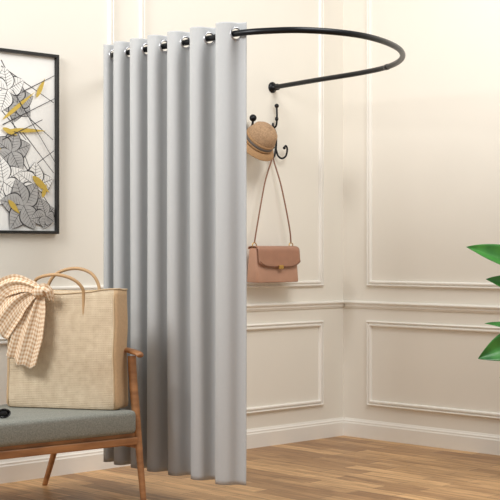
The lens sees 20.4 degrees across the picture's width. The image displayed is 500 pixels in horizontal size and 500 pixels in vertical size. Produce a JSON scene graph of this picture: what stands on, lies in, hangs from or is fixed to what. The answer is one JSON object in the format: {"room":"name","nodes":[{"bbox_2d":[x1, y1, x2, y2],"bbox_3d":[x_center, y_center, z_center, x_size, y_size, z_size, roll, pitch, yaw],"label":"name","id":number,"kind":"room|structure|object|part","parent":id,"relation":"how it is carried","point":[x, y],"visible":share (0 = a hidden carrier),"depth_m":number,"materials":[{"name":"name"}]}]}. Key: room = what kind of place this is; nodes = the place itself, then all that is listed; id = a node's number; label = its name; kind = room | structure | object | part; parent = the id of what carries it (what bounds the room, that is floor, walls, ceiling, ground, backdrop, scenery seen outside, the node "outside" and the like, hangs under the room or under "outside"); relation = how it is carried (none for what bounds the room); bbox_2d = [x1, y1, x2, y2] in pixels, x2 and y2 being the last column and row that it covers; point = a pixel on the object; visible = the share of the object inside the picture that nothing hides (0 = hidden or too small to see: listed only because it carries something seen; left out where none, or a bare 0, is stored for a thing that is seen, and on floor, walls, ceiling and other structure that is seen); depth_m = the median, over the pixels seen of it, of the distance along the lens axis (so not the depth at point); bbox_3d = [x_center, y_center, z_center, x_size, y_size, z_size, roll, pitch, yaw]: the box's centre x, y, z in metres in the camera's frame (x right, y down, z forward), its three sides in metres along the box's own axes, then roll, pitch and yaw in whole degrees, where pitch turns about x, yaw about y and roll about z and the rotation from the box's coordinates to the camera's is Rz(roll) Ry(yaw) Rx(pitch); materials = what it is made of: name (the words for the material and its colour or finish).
{"room":"fitting room","nodes":[
{"label":"fitting room","id":0,"kind":"room"},
{"bbox_2d":[0,0,342,460],"bbox_3d":[-2.319,-0.450,6.201,8.320,3.300,0.120,0,0,-45],"label":"wall","id":1,"kind":"structure","parent":0,"point":[282,364],"depth_m":8.46,"materials":[{"name":"paint"}]},
{"bbox_2d":[0,337,7,343],"bbox_3d":[-1.354,0.720,7.052,1.690,0.540,0.019,0,0,-45],"label":"trim","id":2,"kind":"structure","parent":1,"relation":"attached to","point":[2,340],"depth_m":7.13,"materials":[{"name":"paint"}]},
{"bbox_2d":[0,48,58,233],"bbox_3d":[-1.258,-0.560,7.139,0.660,0.951,0.030,0,0,-45],"label":"framed picture","id":3,"kind":"object","parent":1,"relation":"attached to","point":[29,81],"visible":1,"depth_m":7.25,"materials":[{"name":"paper"}]},
{"bbox_2d":[51,0,113,289],"bbox_3d":[-1.354,-0.835,7.052,1.690,2.130,0.019,0,0,-45],"label":"trim","id":4,"kind":"structure","parent":1,"relation":"attached to","point":[110,2],"depth_m":7.62,"materials":[{"name":"paint"}]},
{"bbox_2d":[0,417,343,483],"bbox_3d":[-2.314,1.142,6.110,8.200,0.116,0.018,0,0,-45],"label":"baseboard","id":5,"kind":"structure","parent":1,"relation":"attached to","point":[27,468],"depth_m":7.56,"materials":[{"name":"paint"}]},
{"bbox_2d":[139,0,323,287],"bbox_3d":[-0.074,-0.835,8.310,1.520,2.130,0.019,0,0,-45],"label":"trim","id":6,"kind":"structure","parent":1,"relation":"attached to","point":[320,282],"depth_m":8.82,"materials":[{"name":"paint"}]},
{"bbox_2d":[247,114,256,128],"bbox_3d":[0.003,-0.728,8.339,0.044,0.174,0.087,0,0,-45],"label":"coat hook","id":7,"kind":"object","parent":1,"relation":"attached to","point":[252,117],"visible":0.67,"depth_m":8.31,"materials":[{"name":"black metal"}]},
{"bbox_2d":[247,121,277,160],"bbox_3d":[0.036,-0.646,8.262,0.241,0.240,0.241,0,0,-13],"label":"hat","id":8,"kind":"object","parent":7,"relation":"hanging from","point":[261,136],"visible":0.84,"depth_m":8.18,"materials":[{"name":"brown wicker"}]},
{"bbox_2d":[111,27,405,92],"bbox_3d":[0.177,-1.000,7.338,1.683,0.068,1.759,0,0,-45],"label":"curtain rod","id":9,"kind":"object","parent":1,"relation":"attached to","point":[272,87],"visible":0.66,"depth_m":6.62,"materials":[{"name":"black metal"}]},
{"bbox_2d":[103,22,246,484],"bbox_3d":[-0.385,0.017,6.744,0.106,2.137,1.020,0,0,-42],"label":"curtain","id":10,"kind":"object","parent":9,"relation":"hanging from","point":[175,118],"visible":0.94,"depth_m":6.66,"materials":[{"name":"fabric"}]},
{"bbox_2d":[272,104,278,128],"bbox_3d":[0.134,-0.816,8.486,0.052,0.148,0.062,0,0,-45],"label":"coat hook","id":11,"kind":"object","parent":1,"relation":"attached to","point":[276,105],"depth_m":8.50,"materials":[{"name":"black metal"}]},
{"bbox_2d":[273,140,287,158],"bbox_3d":[0.166,-0.614,8.516,0.123,0.111,0.062,0,0,-45],"label":"coat hook","id":12,"kind":"object","parent":1,"relation":"attached to","point":[275,147],"depth_m":8.52,"materials":[{"name":"black metal"}]},
{"bbox_2d":[247,159,299,282],"bbox_3d":[0.146,-0.194,8.407,0.360,0.777,0.129,0,0,-45],"label":"handbag","id":13,"kind":"object","parent":12,"relation":"hanging from","point":[266,264],"visible":0.95,"depth_m":8.35,"materials":[{"name":"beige leather"}]},
{"bbox_2d":[247,320,323,413],"bbox_3d":[-0.074,0.720,8.310,1.520,0.540,0.019,0,0,-45],"label":"trim","id":14,"kind":"structure","parent":1,"relation":"attached to","point":[320,324],"depth_m":8.71,"materials":[{"name":"paint"}]},
{"bbox_2d":[247,300,344,311],"bbox_3d":[-2.311,0.349,6.107,8.200,0.046,0.026,0,0,-45],"label":"trim","id":15,"kind":"structure","parent":1,"relation":"attached to","point":[339,303],"depth_m":8.65,"materials":[{"name":"paint"}]},
{"bbox_2d":[0,436,499,499],"bbox_3d":[0.309,1.250,3.527,8.320,0.100,7.620,0,0,-45],"label":"floor","id":16,"kind":"structure","parent":0,"point":[338,467],"depth_m":7.28,"materials":[{"name":"brown wood"}]},
{"bbox_2d":[0,347,145,499],"bbox_3d":[-1.222,0.829,6.358,1.233,0.754,0.894,0,0,-40],"label":"bench","id":17,"kind":"object","parent":16,"relation":"on","point":[28,431],"visible":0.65,"depth_m":6.25,"materials":[{"name":"fabric"}]},
{"bbox_2d":[0,408,10,417],"bbox_3d":[-1.125,0.720,6.105,0.145,0.044,0.049,0,0,-25],"label":"sunglasses","id":18,"kind":"object","parent":17,"relation":"on","point":[4,413],"visible":1,"depth_m":6.11,"materials":[{"name":"black plastic"}]},
{"bbox_3d":[-0.975,0.842,6.986,0.040,0.727,0.252,0,0,-40],"label":"leg","id":19,"kind":"part","parent":17,"relation":"part of","materials":[{"name":"brown wood"}]},
{"bbox_2d":[7,267,127,409],"bbox_3d":[-0.866,0.410,6.524,0.566,0.660,0.204,0,0,16],"label":"tote bag","id":20,"kind":"object","parent":17,"relation":"on","point":[81,363],"visible":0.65,"depth_m":6.45,"materials":[{"name":"beige fabric"}]},
{"bbox_2d":[0,274,54,368],"bbox_3d":[-1.085,0.333,6.461,0.369,0.442,0.049,0,0,17],"label":"scarf","id":21,"kind":"object","parent":20,"relation":"hanging from","point":[22,299],"visible":1,"depth_m":6.45,"materials":[{"name":"beige fabric"}]},
{"bbox_3d":[-0.899,0.213,6.453,0.271,0.213,0.050,0,0,16],"label":"handle","id":22,"kind":"part","parent":20,"relation":"part of","materials":[{"name":"beige leather"}]},
{"bbox_3d":[-0.842,0.190,6.600,0.281,0.220,0.028,0,0,16],"label":"handle","id":23,"kind":"part","parent":20,"relation":"part of","materials":[{"name":"beige leather"}]},
{"bbox_3d":[-1.173,0.858,6.303,1.156,0.017,0.620,0,0,-40],"label":"seat","id":24,"kind":"part","parent":17,"relation":"part of","materials":[{"name":"brown wood"}]},
{"bbox_2d":[0,404,135,446],"bbox_3d":[-1.163,0.796,6.288,1.144,0.108,0.635,0,0,-40],"label":"seat cushion","id":25,"kind":"object","parent":17,"relation":"on","point":[25,426],"depth_m":6.21,"materials":[{"name":"fabric"}]},
{"bbox_3d":[-0.975,0.885,6.064,1.204,0.036,0.030,0,0,-40],"label":"rail","id":26,"kind":"part","parent":17,"relation":"part of","materials":[{"name":"brown wood"}]},
{"bbox_3d":[-0.719,0.476,6.681,0.047,0.048,0.665,0,0,-40],"label":"armrest","id":27,"kind":"part","parent":17,"relation":"part of","materials":[{"name":"brown wood"}]},
{"bbox_3d":[-0.523,0.848,6.448,0.040,0.709,0.133,0,0,-40],"label":"leg","id":28,"kind":"part","parent":17,"relation":"part of","materials":[{"name":"brown wood"}]},
{"bbox_2d":[467,244,499,360],"bbox_3d":[1.542,0.400,7.241,0.745,1.600,0.536,0,0,18],"label":"potted plant","id":29,"kind":"object","parent":16,"relation":"on","point":[491,252],"visible":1,"depth_m":7.11,"materials":[{"name":"green plant"}]},
{"bbox_2d":[343,0,499,434],"bbox_3d":[3.275,-0.450,6.358,0.120,3.300,7.500,0,0,-45],"label":"wall","id":30,"kind":"structure","parent":0,"point":[436,113],"depth_m":8.52,"materials":[{"name":"paint"}]},
{"bbox_2d":[343,417,499,454],"bbox_3d":[3.232,1.142,6.303,0.018,0.116,7.482,0,0,-45],"label":"baseboard","id":31,"kind":"structure","parent":30,"relation":"attached to","point":[476,442],"depth_m":8.50,"materials":[{"name":"paint"}]},
{"bbox_2d":[344,300,499,313],"bbox_3d":[3.232,0.349,6.298,0.026,0.046,7.474,0,0,-45],"label":"trim","id":32,"kind":"structure","parent":30,"relation":"attached to","point":[348,304],"depth_m":8.49,"materials":[{"name":"paint"}]},
{"bbox_2d":[366,0,499,288],"bbox_3d":[1.407,-0.835,8.160,0.019,2.130,1.890,0,0,-45],"label":"trim","id":33,"kind":"structure","parent":30,"relation":"attached to","point":[369,282],"depth_m":8.81,"materials":[{"name":"paint"}]},
{"bbox_2d":[366,321,499,418],"bbox_3d":[1.407,0.720,8.160,0.019,0.540,1.890,0,0,-45],"label":"trim","id":34,"kind":"structure","parent":30,"relation":"attached to","point":[493,415],"depth_m":8.54,"materials":[{"name":"paint"}]}
]}

